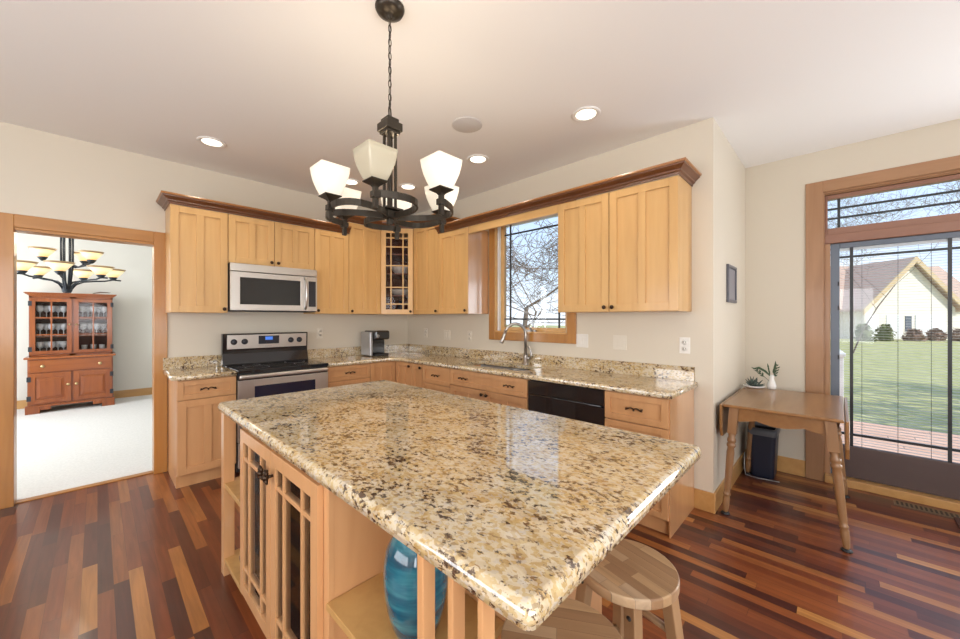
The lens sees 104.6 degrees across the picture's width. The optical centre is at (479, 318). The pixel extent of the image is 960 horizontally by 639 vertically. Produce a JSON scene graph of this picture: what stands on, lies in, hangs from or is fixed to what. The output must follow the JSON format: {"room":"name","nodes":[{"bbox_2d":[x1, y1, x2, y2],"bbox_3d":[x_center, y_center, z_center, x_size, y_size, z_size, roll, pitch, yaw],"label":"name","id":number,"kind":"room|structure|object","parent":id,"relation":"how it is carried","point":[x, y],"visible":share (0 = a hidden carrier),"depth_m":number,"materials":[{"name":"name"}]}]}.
{"room":"kitchen","nodes":[
{"label":"kitchen","id":0,"kind":"room"},
{"bbox_2d":[17,233,151,400],"bbox_3d":[-6.147,-0.128,6.518,0.100,3.000,6.300,0,0,44],"label":"wall","id":1,"kind":"structure","parent":0,"point":[132,309],"depth_m":6.37,"materials":[{"name":"white paint"}]},
{"bbox_2d":[17,387,151,408],"bbox_3d":[-6.106,1.307,6.478,0.014,0.130,6.000,0,0,44],"label":"baseboard","id":2,"kind":"structure","parent":1,"relation":"attached to","point":[21,404],"depth_m":6.45,"materials":[{"name":"brown wood"}]},
{"bbox_2d":[0,121,407,365],"bbox_3d":[-3.013,-0.128,3.217,0.120,3.000,5.925,0,0,44],"label":"wall","id":3,"kind":"structure","parent":0,"point":[43,174],"depth_m":3.26,"materials":[{"name":"beige paint"}]},
{"bbox_2d":[0,212,167,508],"bbox_3d":[-3.186,0.304,3.031,0.150,2.135,0.957,0,0,44],"label":"door frame","id":4,"kind":"structure","parent":3,"relation":"attached to","point":[10,224],"depth_m":2.79,"materials":[{"name":"wood"}]},
{"bbox_2d":[163,355,220,369],"bbox_3d":[-2.675,0.406,3.462,0.020,0.105,0.437,0,0,44],"label":"backsplash","id":5,"kind":"structure","parent":3,"relation":"attached to","point":[206,360],"depth_m":3.44,"materials":[{"name":"stone"}]},
{"bbox_2d":[165,204,227,312],"bbox_3d":[-2.555,-0.506,3.351,0.348,0.913,0.408,0,0,44],"label":"upper cabinet","id":6,"kind":"object","parent":3,"relation":"attached to","point":[196,239],"visible":1,"depth_m":3.24,"materials":[{"name":"brown wood"}]},
{"bbox_2d":[228,214,314,269],"bbox_3d":[-2.139,-0.738,3.780,0.348,0.450,0.779,0,0,44],"label":"upper cabinet","id":7,"kind":"object","parent":3,"relation":"attached to","point":[254,241],"visible":0.87,"depth_m":3.65,"materials":[{"name":"brown wood"}]},
{"bbox_2d":[156,190,351,233],"bbox_3d":[-2.159,-1.002,3.736,0.384,0.079,1.642,0,0,44],"label":"crown molding","id":8,"kind":"structure","parent":7,"relation":"attached to","point":[165,198],"depth_m":3.44,"materials":[{"name":"brown wood"}]},
{"bbox_2d":[228,262,316,312],"bbox_3d":[-2.107,-0.287,3.749,0.429,0.442,0.774,0,0,44],"label":"microwave","id":9,"kind":"object","parent":7,"relation":"attached to","point":[251,287],"visible":0.97,"depth_m":3.59,"materials":[{"name":"silver"}]},
{"bbox_2d":[317,328,322,337],"bbox_3d":[-1.861,0.172,4.312,0.010,0.120,0.072,0,0,44],"label":"outlet plate","id":10,"kind":"object","parent":3,"relation":"attached to","point":[319,330],"visible":1,"depth_m":4.31,"materials":[{"name":"beige plastic"}]},
{"bbox_2d":[304,229,348,313],"bbox_3d":[-1.733,-0.506,4.198,0.348,0.913,0.379,0,0,44],"label":"upper cabinet","id":11,"kind":"object","parent":3,"relation":"attached to","point":[331,248],"visible":0.85,"depth_m":4.10,"materials":[{"name":"brown wood"}]},
{"bbox_2d":[338,222,380,313],"bbox_3d":[-1.457,-0.577,4.483,0.348,1.053,0.407,0,0,44],"label":"upper cabinet","id":12,"kind":"object","parent":3,"relation":"attached to","point":[364,242],"visible":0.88,"depth_m":4.37,"materials":[{"name":"brown wood"}]},
{"bbox_2d":[368,229,430,314],"bbox_3d":[-1.014,-0.577,4.762,0.596,1.053,0.619,0,0,44],"label":"upper cabinet","id":13,"kind":"object","parent":3,"relation":"attached to","point":[394,252],"visible":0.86,"depth_m":4.54,"materials":[{"name":"brown wood"}]},
{"bbox_2d":[386,254,407,261],"bbox_3d":[-1.019,-0.790,4.780,0.541,0.015,0.579,0,0,44],"label":"shelf","id":14,"kind":"object","parent":13,"relation":"attached to","point":[395,257],"depth_m":4.77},
{"bbox_2d":[386,273,407,278],"bbox_3d":[-1.019,-0.550,4.780,0.541,0.015,0.579,0,0,44],"label":"shelf","id":15,"kind":"object","parent":13,"relation":"attached to","point":[394,275],"depth_m":4.69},
{"bbox_2d":[386,295,407,298],"bbox_3d":[-1.019,-0.281,4.780,0.541,0.015,0.579,0,0,44],"label":"shelf","id":16,"kind":"object","parent":13,"relation":"attached to","point":[387,296],"depth_m":4.62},
{"bbox_2d":[335,213,459,228],"bbox_3d":[-0.989,-1.143,4.354,1.563,0.079,0.423,0,0,0],"label":"crown molding","id":17,"kind":"structure","parent":13,"relation":"attached to","point":[355,219],"depth_m":4.32,"materials":[{"name":"brown wood"}]},
{"bbox_2d":[392,266,407,272],"bbox_3d":[-1.013,-0.608,4.748,0.250,0.100,0.250,0,0,44],"label":"serving bowl","id":18,"kind":"object","parent":13,"relation":"on","point":[396,269],"visible":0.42,"depth_m":4.66,"materials":[{"name":"beige ceramic"}]},
{"bbox_2d":[392,289,407,294],"bbox_3d":[-1.013,-0.326,4.748,0.280,0.075,0.280,0,0,44],"label":"serving bowl","id":19,"kind":"object","parent":13,"relation":"on","point":[394,291],"visible":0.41,"depth_m":4.65,"materials":[{"name":"beige ceramic"}]},
{"bbox_2d":[0,0,959,227],"bbox_3d":[-0.008,-1.470,1.206,7.190,0.100,7.220,0,0,44],"label":"ceiling","id":20,"kind":"structure","parent":0,"point":[288,86],"depth_m":2.19,"materials":[{"name":"white paint"}]},
{"bbox_2d":[197,136,226,147],"bbox_3d":[-2.158,-1.415,2.985,0.196,0.009,0.196,0,0,44],"label":"recessed light","id":21,"kind":"object","parent":20,"relation":"in","point":[212,142],"visible":1,"depth_m":2.98,"materials":[{"name":"white"}]},
{"bbox_2d":[346,178,359,185],"bbox_3d":[-1.346,-1.415,3.855,0.196,0.009,0.196,0,0,44],"label":"recessed light","id":22,"kind":"object","parent":20,"relation":"in","point":[351,182],"visible":0.72,"depth_m":3.87,"materials":[{"name":"white"}]},
{"bbox_2d":[310,0,461,239],"bbox_3d":[-0.414,-0.920,1.702,0.767,0.999,0.608,0,0,44],"label":"chandelier","id":23,"kind":"object","parent":20,"relation":"hanging from","point":[375,162],"visible":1,"depth_m":1.57,"materials":[{"name":"black metal"}]},
{"bbox_2d":[399,183,416,189],"bbox_3d":[-0.776,-1.415,3.998,0.196,0.009,0.196,0,0,44],"label":"recessed light","id":24,"kind":"object","parent":20,"relation":"in","point":[406,186],"visible":1,"depth_m":3.98,"materials":[{"name":"white"}]},
{"bbox_2d":[452,117,481,132],"bbox_3d":[-0.096,-1.418,2.723,0.224,0.004,0.224,0,0,44],"label":"ceiling speaker","id":25,"kind":"object","parent":20,"relation":"attached to","point":[462,124],"visible":1,"depth_m":2.71,"materials":[{"name":"grey"}]},
{"bbox_2d":[467,154,488,163],"bbox_3d":[-0.018,-1.415,3.304,0.196,0.009,0.196,0,0,44],"label":"recessed light","id":26,"kind":"object","parent":20,"relation":"in","point":[476,158],"visible":1,"depth_m":3.30,"materials":[{"name":"white"}]},
{"bbox_2d":[571,106,600,121],"bbox_3d":[0.736,-1.415,2.576,0.196,0.009,0.196,0,0,44],"label":"recessed light","id":27,"kind":"object","parent":20,"relation":"in","point":[587,113],"visible":1,"depth_m":2.57,"materials":[{"name":"white"}]},
{"bbox_2d":[0,394,959,638],"bbox_3d":[-1.617,1.420,2.857,11.500,0.104,7.050,0,0,44],"label":"floor","id":28,"kind":"structure","parent":0,"point":[139,557],"depth_m":2.14,"materials":[{"name":"brown wood"}]},
{"bbox_2d":[23,292,116,414],"bbox_3d":[-6.279,0.494,5.722,0.518,1.755,0.957,0,0,44],"label":"china hutch","id":29,"kind":"object","parent":28,"relation":"on","point":[73,374],"visible":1,"depth_m":5.64,"materials":[{"name":"brown wood"}]},
{"bbox_2d":[36,324,43,333],"bbox_3d":[-6.553,0.173,5.524,0.077,0.187,0.081,0,0,44],"label":"glass goblet","id":30,"kind":"object","parent":29,"relation":"on","point":[39,327],"visible":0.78,"depth_m":5.50,"materials":[{"name":"clear glass"}]},
{"bbox_2d":[36,306,43,316],"bbox_3d":[-6.553,-0.097,5.524,0.077,0.187,0.081,0,0,44],"label":"glass goblet","id":31,"kind":"object","parent":29,"relation":"on","point":[39,309],"visible":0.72,"depth_m":5.51,"materials":[{"name":"clear glass"}]},
{"bbox_2d":[36,342,43,350],"bbox_3d":[-6.553,0.444,5.524,0.077,0.187,0.081,0,0,44],"label":"glass goblet","id":32,"kind":"object","parent":29,"relation":"in","point":[39,345],"visible":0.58,"depth_m":5.50,"materials":[{"name":"clear glass"}]},
{"bbox_2d":[48,341,55,350],"bbox_3d":[-6.471,0.444,5.608,0.077,0.187,0.081,0,0,44],"label":"glass goblet","id":33,"kind":"object","parent":29,"relation":"in","point":[53,342],"visible":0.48,"depth_m":5.60,"materials":[{"name":"clear glass"}]},
{"bbox_2d":[48,306,55,316],"bbox_3d":[-6.471,-0.097,5.608,0.077,0.187,0.081,0,0,44],"label":"glass goblet","id":34,"kind":"object","parent":29,"relation":"on","point":[53,307],"visible":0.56,"depth_m":5.60,"materials":[{"name":"clear glass"}]},
{"bbox_2d":[60,324,66,335],"bbox_3d":[-6.390,0.173,5.692,0.077,0.187,0.081,0,0,44],"label":"glass goblet","id":35,"kind":"object","parent":29,"relation":"on","point":[63,327],"visible":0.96,"depth_m":5.67,"materials":[{"name":"clear glass"}]},
{"bbox_2d":[60,306,66,316],"bbox_3d":[-6.390,-0.097,5.692,0.077,0.187,0.081,0,0,44],"label":"glass goblet","id":36,"kind":"object","parent":29,"relation":"on","point":[63,309],"visible":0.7,"depth_m":5.67,"materials":[{"name":"clear glass"}]},
{"bbox_2d":[60,341,66,349],"bbox_3d":[-6.390,0.444,5.692,0.077,0.187,0.081,0,0,44],"label":"glass goblet","id":37,"kind":"object","parent":29,"relation":"in","point":[63,344],"visible":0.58,"depth_m":5.67,"materials":[{"name":"clear glass"}]},
{"bbox_2d":[35,318,106,318],"bbox_3d":[-6.364,0.004,5.805,0.260,0.014,0.815,0,0,44],"label":"shelf","id":38,"kind":"object","parent":29,"relation":"attached to","point":[35,318],"depth_m":5.66,"materials":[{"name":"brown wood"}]},
{"bbox_2d":[35,334,106,337],"bbox_3d":[-6.364,0.274,5.805,0.260,0.014,0.815,0,0,44],"label":"shelf","id":39,"kind":"object","parent":29,"relation":"attached to","point":[99,335],"depth_m":5.83,"materials":[{"name":"brown wood"}]},
{"bbox_2d":[79,306,85,316],"bbox_3d":[-6.252,-0.097,5.835,0.077,0.187,0.081,0,0,44],"label":"glass goblet","id":40,"kind":"object","parent":29,"relation":"on","point":[82,309],"visible":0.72,"depth_m":5.82,"materials":[{"name":"clear glass"}]},
{"bbox_2d":[80,323,86,332],"bbox_3d":[-6.247,0.173,5.840,0.077,0.187,0.081,0,0,44],"label":"glass goblet","id":41,"kind":"object","parent":29,"relation":"on","point":[83,326],"visible":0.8,"depth_m":5.82,"materials":[{"name":"clear glass"}]},
{"bbox_2d":[94,323,99,334],"bbox_3d":[-6.145,0.173,5.945,0.077,0.187,0.081,0,0,44],"label":"glass goblet","id":42,"kind":"object","parent":29,"relation":"on","point":[96,325],"visible":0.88,"depth_m":5.93,"materials":[{"name":"clear glass"}]},
{"bbox_2d":[100,323,106,334],"bbox_3d":[-6.144,0.173,6.046,0.077,0.187,0.081,0,0,44],"label":"glass goblet","id":43,"kind":"object","parent":29,"relation":"on","point":[102,325],"visible":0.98,"depth_m":6.03,"materials":[{"name":"clear glass"}]},
{"bbox_2d":[100,307,106,316],"bbox_3d":[-6.089,-0.097,6.003,0.077,0.187,0.081,0,0,44],"label":"glass goblet","id":44,"kind":"object","parent":29,"relation":"on","point":[103,309],"visible":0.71,"depth_m":5.98,"materials":[{"name":"clear glass"}]},
{"bbox_2d":[15,470,152,503],"bbox_3d":[-3.183,1.367,3.031,0.065,0.010,0.770,0,0,44],"label":"threshold","id":45,"kind":"object","parent":28,"relation":"on","point":[147,472],"visible":1,"depth_m":2.99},
{"bbox_2d":[168,376,235,488],"bbox_3d":[-2.460,0.935,3.280,0.582,0.874,0.405,0,0,44],"label":"base cabinet","id":46,"kind":"object","parent":28,"relation":"on","point":[194,415],"visible":0.88,"depth_m":3.08,"materials":[{"name":"brown wood"}]},
{"bbox_2d":[163,355,236,380],"bbox_3d":[-2.473,0.424,3.266,0.583,0.143,0.437,0,0,44],"label":"countertop","id":47,"kind":"structure","parent":46,"relation":"on","point":[206,366],"depth_m":3.32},
{"bbox_2d":[221,332,327,471],"bbox_3d":[-2.032,0.750,3.685,0.597,1.205,0.822,0,0,44],"label":"range","id":48,"kind":"object","parent":28,"relation":"on","point":[265,364],"visible":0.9,"depth_m":3.60,"materials":[{"name":"silver"}]},
{"bbox_2d":[224,359,327,374],"bbox_3d":[-2.000,0.471,3.674,0.499,0.035,0.794,0,0,44],"label":"cooktop","id":49,"kind":"object","parent":48,"relation":"in","point":[281,366],"depth_m":3.57,"materials":[{"name":"black"}]},
{"bbox_2d":[327,363,369,386],"bbox_3d":[-1.591,0.935,4.176,0.582,0.874,0.480,0,0,44],"label":"base cabinet","id":50,"kind":"object","parent":28,"relation":"on","point":[342,375],"visible":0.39,"depth_m":3.98,"materials":[{"name":"brown wood"}]},
{"bbox_2d":[369,361,411,385],"bbox_3d":[-1.010,0.935,4.569,0.871,0.874,0.891,0,0,44],"label":"base cabinet","id":51,"kind":"object","parent":28,"relation":"on","point":[394,371],"visible":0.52,"depth_m":4.29,"materials":[{"name":"brown wood"}]},
{"bbox_2d":[307,344,697,398],"bbox_3d":[-0.196,0.424,3.443,3.606,0.143,1.375,0,0,44],"label":"countertop","id":52,"kind":"structure","parent":51,"relation":"on","point":[645,379],"depth_m":3.28,"materials":[{"name":"stone"}]},
{"bbox_2d":[361,330,388,356],"bbox_3d":[-1.290,0.303,4.577,0.296,0.310,0.245,0,0,44],"label":"coffee maker","id":53,"kind":"object","parent":52,"relation":"on","point":[372,341],"visible":1,"depth_m":4.52,"materials":[{"name":"black"}]},
{"bbox_2d":[373,353,388,356],"bbox_3d":[-1.223,0.443,4.543,0.120,0.030,0.170,0,0,44],"label":"drip tray","id":54,"kind":"object","parent":53,"relation":"on","point":[374,354],"depth_m":4.52,"materials":[{"name":"black"}]},
{"bbox_2d":[477,364,526,370],"bbox_3d":[0.179,0.576,3.622,0.847,0.156,0.392,0,0,44],"label":"sink","id":55,"kind":"object","parent":52,"relation":"in","point":[482,365],"visible":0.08,"depth_m":3.82,"materials":[{"name":"silver metal"}]},
{"bbox_2d":[500,322,531,364],"bbox_3d":[0.350,0.249,3.663,0.323,0.418,0.072,0,0,-5],"label":"kitchen faucet","id":56,"kind":"object","parent":52,"relation":"on","point":[526,358],"visible":1,"depth_m":3.65,"materials":[{"name":"silver metal"}]},
{"bbox_2d":[412,363,423,387],"bbox_3d":[-0.516,0.935,4.301,0.206,0.874,0.588,0,0,44],"label":"base cabinet","id":57,"kind":"object","parent":28,"relation":"on","point":[417,369],"visible":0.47,"depth_m":4.13,"materials":[{"name":"brown wood"}]},
{"bbox_2d":[423,365,450,392],"bbox_3d":[-0.278,0.935,4.074,0.448,0.874,0.582,0,0,44],"label":"base cabinet","id":58,"kind":"object","parent":28,"relation":"on","point":[436,378],"visible":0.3,"depth_m":3.88,"materials":[{"name":"brown wood"}]},
{"bbox_2d":[218,380,701,638],"bbox_3d":[-0.329,0.915,1.672,2.100,0.914,1.087,0,0,44],"label":"kitchen island","id":59,"kind":"object","parent":28,"relation":"on","point":[517,507],"visible":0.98,"depth_m":1.16,"materials":[{"name":"stone"}]},
{"bbox_2d":[225,476,239,506],"bbox_3d":[-0.943,0.890,2.206,0.371,0.026,0.912,0,0,44],"label":"shelf","id":60,"kind":"object","parent":59,"relation":"attached to","point":[232,485],"depth_m":1.92,"materials":[{"name":"brown wood"}]},
{"bbox_2d":[225,548,241,593],"bbox_3d":[-0.943,1.290,2.206,0.371,0.026,0.912,0,0,44],"label":"shelf","id":61,"kind":"object","parent":59,"relation":"attached to","point":[232,562],"depth_m":1.92,"materials":[{"name":"brown wood"}]},
{"bbox_2d":[326,572,503,638],"bbox_3d":[-0.197,0.871,1.085,0.438,0.022,0.320,0,0,44],"label":"shelf","id":62,"kind":"object","parent":59,"relation":"attached to","point":[359,608],"depth_m":1.08,"materials":[{"name":"brown wood"}]},
{"bbox_2d":[383,536,447,638],"bbox_3d":[-0.176,0.700,1.023,0.176,0.320,0.176,0,0,44],"label":"vase","id":63,"kind":"object","parent":59,"relation":"on","point":[400,562],"visible":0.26,"depth_m":0.95,"materials":[{"name":"teal ceramic"}]},
{"bbox_2d":[450,364,529,409],"bbox_3d":[0.228,0.935,3.580,0.962,0.874,0.588,0,0,44],"label":"base cabinet","id":64,"kind":"object","parent":28,"relation":"on","point":[499,389],"visible":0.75,"depth_m":3.35,"materials":[{"name":"brown wood"}]},
{"bbox_2d":[501,598,621,638],"bbox_3d":[0.195,1.068,0.876,0.306,0.613,0.305,0,0,13],"label":"bar stool","id":65,"kind":"object","parent":28,"relation":"on","point":[572,619],"visible":0.55,"depth_m":0.92,"materials":[{"name":"brown"}]},
{"bbox_2d":[528,380,605,425],"bbox_3d":[0.816,0.938,3.016,0.660,0.868,0.563,0,0,44],"label":"dishwasher","id":66,"kind":"object","parent":28,"relation":"on","point":[584,404],"visible":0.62,"depth_m":2.79,"materials":[{"name":"black"}]},
{"bbox_2d":[575,539,683,638],"bbox_3d":[0.453,1.068,1.148,0.305,0.613,0.306,0,0,-32],"label":"bar stool","id":67,"kind":"object","parent":28,"relation":"on","point":[634,576],"visible":0.68,"depth_m":1.10,"materials":[{"name":"brown wood"}]},
{"bbox_2d":[605,389,693,537],"bbox_3d":[1.206,0.935,2.635,0.423,0.874,0.582,0,0,44],"label":"base cabinet","id":68,"kind":"object","parent":28,"relation":"on","point":[671,419],"visible":0.3,"depth_m":2.44,"materials":[{"name":"brown wood"}]},
{"bbox_2d":[744,452,779,482],"bbox_3d":[2.402,1.271,3.168,0.244,0.198,0.028,0,0,43],"label":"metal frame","id":69,"kind":"object","parent":28,"relation":"on","point":[744,452],"visible":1,"depth_m":3.22,"materials":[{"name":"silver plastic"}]},
{"bbox_2d":[747,422,779,479],"bbox_3d":[2.509,1.159,3.278,0.208,0.425,0.280,0,0,44],"label":"waste bin","id":70,"kind":"object","parent":28,"relation":"on","point":[765,438],"visible":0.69,"depth_m":3.19,"materials":[{"name":"black"}]},
{"bbox_2d":[719,387,852,553],"bbox_3d":[2.263,0.987,2.733,0.671,0.770,0.981,0,0,44],"label":"table","id":71,"kind":"object","parent":28,"relation":"on","point":[823,414],"visible":1,"depth_m":2.54,"materials":[{"name":"brown wood"}]},
{"bbox_2d":[742,377,765,388],"bbox_3d":[2.383,0.556,3.226,0.164,0.092,0.164,0,0,44],"label":"potted succulent","id":72,"kind":"object","parent":71,"relation":"on","point":[750,383],"visible":1,"depth_m":3.20,"materials":[{"name":"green plant"}]},
{"bbox_2d":[751,361,779,389],"bbox_3d":[2.434,0.482,3.153,0.221,0.240,0.067,0,0,-1],"label":"bud vase","id":73,"kind":"object","parent":71,"relation":"on","point":[771,384],"visible":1,"depth_m":3.15,"materials":[{"name":"white ceramic"}]},
{"bbox_2d":[893,500,959,517],"bbox_3d":[3.234,1.370,2.624,0.410,0.005,0.100,0,0,44],"label":"floor vent","id":74,"kind":"object","parent":28,"relation":"in","point":[896,502],"visible":1,"depth_m":2.65,"materials":[{"name":"brown"}]},
{"bbox_2d":[953,517,959,527],"bbox_3d":[3.330,1.366,1.883,1.040,0.012,0.840,0,0,44],"label":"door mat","id":75,"kind":"object","parent":28,"relation":"on","point":[956,519],"visible":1,"depth_m":2.50,"materials":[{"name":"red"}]},
{"bbox_2d":[408,117,718,492],"bbox_3d":[0.330,-0.024,4.005,3.823,2.792,0.160,0,0,44],"label":"wall","id":76,"kind":"structure","parent":0,"point":[652,337],"depth_m":2.88,"materials":[{"name":"beige paint"}]},
{"bbox_2d":[413,227,457,314],"bbox_3d":[-0.548,-0.577,4.499,0.478,1.053,0.348,0,0,44],"label":"upper cabinet","id":77,"kind":"object","parent":76,"relation":"attached to","point":[425,240],"visible":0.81,"depth_m":4.39,"materials":[{"name":"brown wood"}]},
{"bbox_2d":[444,330,449,339],"bbox_3d":[-0.410,0.207,4.605,0.115,0.120,0.009,0,0,44],"label":"switch plate","id":78,"kind":"object","parent":76,"relation":"attached to","point":[446,332],"visible":1,"depth_m":4.60,"materials":[{"name":"beige plastic"}]},
{"bbox_2d":[439,227,487,313],"bbox_3d":[-0.198,-0.506,4.160,0.488,0.913,0.348,0,0,44],"label":"upper cabinet","id":79,"kind":"object","parent":76,"relation":"attached to","point":[463,256],"visible":1,"depth_m":4.03,"materials":[{"name":"brown wood"}]},
{"bbox_2d":[469,205,557,233],"bbox_3d":[0.277,-0.926,3.519,1.082,0.073,0.026,0,0,44],"label":"valance board","id":80,"kind":"object","parent":79,"relation":"attached to","point":[552,210],"visible":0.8,"depth_m":3.45,"materials":[{"name":"brown wood"}]},
{"bbox_2d":[468,331,471,340],"bbox_3d":[-0.120,0.207,4.322,0.072,0.120,0.010,0,0,44],"label":"outlet plate","id":81,"kind":"object","parent":76,"relation":"attached to","point":[469,332],"visible":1,"depth_m":4.32,"materials":[{"name":"beige plastic"}]},
{"bbox_2d":[307,344,694,381],"bbox_3d":[-0.203,0.406,3.450,3.586,0.105,1.375,0,0,44],"label":"backsplash","id":82,"kind":"structure","parent":76,"relation":"attached to","point":[685,373],"depth_m":3.55,"materials":[{"name":"stone"}]},
{"bbox_2d":[489,200,576,343],"bbox_3d":[0.530,-0.423,3.772,1.066,1.310,0.174,0,0,44],"label":"window","id":83,"kind":"structure","parent":76,"relation":"in","point":[497,236],"depth_m":4.04,"materials":[{"name":"brown wood"}]},
{"bbox_2d":[434,157,701,233],"bbox_3d":[0.537,-1.002,3.424,2.574,0.079,0.384,0,0,44],"label":"crown molding","id":84,"kind":"structure","parent":76,"relation":"attached to","point":[682,167],"depth_m":2.88,"materials":[{"name":"brown wood"}]},
{"bbox_2d":[576,334,587,347],"bbox_3d":[0.914,0.200,3.320,0.115,0.120,0.009,0,0,44],"label":"switch plate","id":85,"kind":"object","parent":76,"relation":"attached to","point":[581,339],"visible":1,"depth_m":3.32,"materials":[{"name":"white plastic"}]},
{"bbox_2d":[558,192,609,312],"bbox_3d":[0.918,-0.506,3.078,0.446,0.913,0.348,0,0,44],"label":"upper cabinet","id":86,"kind":"object","parent":76,"relation":"attached to","point":[583,224],"visible":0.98,"depth_m":2.96,"materials":[{"name":"brown wood"}]},
{"bbox_2d":[613,335,626,349],"bbox_3d":[1.161,0.200,3.081,0.115,0.120,0.009,0,0,44],"label":"switch plate","id":87,"kind":"object","parent":76,"relation":"attached to","point":[619,341],"visible":1,"depth_m":3.08,"materials":[{"name":"beige plastic"}]},
{"bbox_2d":[609,175,691,311],"bbox_3d":[1.253,-0.506,2.753,0.481,0.913,0.348,0,0,44],"label":"upper cabinet","id":88,"kind":"object","parent":76,"relation":"attached to","point":[650,223],"visible":1,"depth_m":2.63,"materials":[{"name":"brown wood"}]},
{"bbox_2d":[679,337,689,353],"bbox_3d":[1.512,0.200,2.740,0.072,0.120,0.010,0,0,44],"label":"outlet plate","id":89,"kind":"object","parent":76,"relation":"attached to","point":[684,342],"visible":1,"depth_m":2.74,"materials":[{"name":"white plastic"}]},
{"bbox_2d":[694,488,714,513],"bbox_3d":[1.603,1.302,2.650,0.133,0.140,0.013,0,0,44],"label":"baseboard","id":90,"kind":"structure","parent":76,"relation":"attached to","point":[703,500],"depth_m":2.64,"materials":[{"name":"brown wood"}]},
{"bbox_2d":[719,127,744,484],"bbox_3d":[2.136,-0.024,3.230,0.150,2.792,1.242,0,0,44],"label":"wall","id":91,"kind":"structure","parent":0,"point":[731,168],"depth_m":3.00,"materials":[{"name":"beige paint"}]},
{"bbox_2d":[714,449,746,512],"bbox_3d":[2.083,1.302,3.058,0.013,0.140,1.242,0,0,44],"label":"baseboard","id":92,"kind":"structure","parent":91,"relation":"attached to","point":[738,467],"depth_m":3.05,"materials":[{"name":"brown wood"}]},
{"bbox_2d":[726,264,736,302],"bbox_3d":[2.053,-0.278,3.024,0.018,0.300,0.320,0,0,44],"label":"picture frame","id":93,"kind":"object","parent":91,"relation":"attached to","point":[731,271],"visible":1,"depth_m":3.01,"materials":[{"name":"grey"}]},
{"bbox_2d":[730,268,734,299],"bbox_3d":[2.050,-0.278,3.027,0.008,0.260,0.280,0,0,44],"label":"print","id":94,"kind":"object","parent":93,"relation":"attached to","point":[732,270],"depth_m":3.05,"materials":[{"name":"grey"}]},
{"bbox_2d":[745,119,959,460],"bbox_3d":[3.784,-0.024,2.386,3.390,2.792,0.160,0,0,44],"label":"wall","id":95,"kind":"structure","parent":0,"point":[774,191],"depth_m":3.29,"materials":[{"name":"beige paint"}]},
{"bbox_2d":[777,455,804,476],"bbox_3d":[2.665,1.302,3.351,0.415,0.140,0.013,0,0,44],"label":"baseboard","id":96,"kind":"structure","parent":95,"relation":"attached to","point":[793,466],"depth_m":3.27,"materials":[{"name":"brown wood"}]},
{"bbox_2d":[805,155,959,512],"bbox_3d":[3.643,0.108,2.487,2.192,2.528,0.170,0,0,44],"label":"door","id":97,"kind":"structure","parent":95,"relation":"in","point":[917,479],"depth_m":2.95,"materials":[{"name":"brown wood"}]},
{"bbox_3d":[-4.546,-1.678,4.965,4.560,0.100,6.300,0,0,44],"label":"ceiling","id":98,"kind":"structure","parent":0,"visible":0},
{"bbox_2d":[17,237,125,292],"bbox_3d":[-4.726,-0.961,4.288,1.035,1.335,0.926,0,0,44],"label":"dining chandelier","id":99,"kind":"object","parent":98,"relation":"hanging from","point":[86,257],"visible":0.93,"depth_m":4.26,"materials":[{"name":"glass"}]},
{"label":"outside","id":100,"kind":"structure","parent":0,"visible":0},
{"bbox_2d":[830,421,959,469],"bbox_3d":[5.931,1.487,2.453,6.900,0.110,2.920,0,0,44],"label":"deck","id":101,"kind":"object","parent":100,"point":[858,423],"depth_m":4.35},
{"bbox_2d":[830,351,845,402],"bbox_3d":[4.711,0.927,5.461,0.960,1.010,0.160,0,0,44],"label":"post","id":102,"kind":"object","parent":101,"relation":"on","point":[841,352],"visible":0.18,"depth_m":5.11,"materials":[{"name":"white paint"}]},
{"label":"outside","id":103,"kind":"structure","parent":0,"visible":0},
{"bbox_2d":[506,325,959,434],"bbox_3d":[21.706,1.982,43.933,150.000,0.020,86.700,0,0,44],"label":"lawn","id":104,"kind":"structure","parent":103,"point":[920,344],"depth_m":11.59,"materials":[{"name":"green plant"}]},
{"bbox_2d":[506,220,564,326],"bbox_3d":[1.248,-0.721,10.254,6.108,5.422,6.721,0,0,-19],"label":"bare tree","id":105,"kind":"object","parent":104,"relation":"on","point":[518,268],"visible":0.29,"depth_m":9.08,"materials":[{"name":"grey plant"}]},
{"bbox_2d":[853,323,876,341],"bbox_3d":[33.581,1.283,32.365,1.421,1.768,1.646,0,0,-23],"label":"shrub","id":106,"kind":"object","parent":104,"relation":"on","point":[859,327],"visible":0.74,"depth_m":32.12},
{"bbox_2d":[875,324,897,341],"bbox_3d":[35.398,1.301,32.387,1.568,1.732,1.638,0,0,44],"label":"shrub","id":107,"kind":"object","parent":104,"relation":"on","point":[881,335],"visible":0.81,"depth_m":32.17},
{"bbox_2d":[828,181,959,352],"bbox_3d":[21.630,-3.494,18.648,7.373,10.956,12.575,0,0,4],"label":"bare tree","id":108,"kind":"object","parent":104,"relation":"on","point":[942,195],"visible":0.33,"depth_m":20.28,"materials":[{"name":"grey plant"}]},
{"bbox_2d":[830,257,959,339],"bbox_3d":[40.337,-1.828,38.925,18.335,7.600,10.950,0,0,0],"label":"house","id":109,"kind":"structure","parent":104,"relation":"on","point":[907,318],"depth_m":34.00,"materials":[{"name":"beige"}]},
{"bbox_2d":[902,329,927,340],"bbox_3d":[37.892,1.503,32.380,1.404,1.323,1.544,0,0,-25],"label":"shrub","id":110,"kind":"object","parent":104,"relation":"on","point":[911,333],"visible":0.82,"depth_m":32.16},
{"bbox_2d":[924,328,947,340],"bbox_3d":[39.773,1.461,32.370,1.514,1.323,1.481,0,0,31],"label":"shrub","id":111,"kind":"object","parent":104,"relation":"on","point":[935,336],"visible":0.67,"depth_m":32.15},
{"bbox_2d":[952,328,959,340],"bbox_3d":[41.794,1.479,32.396,1.443,1.357,1.542,0,0,44],"label":"shrub","id":112,"kind":"object","parent":104,"relation":"on","point":[955,331],"visible":0.7,"depth_m":32.26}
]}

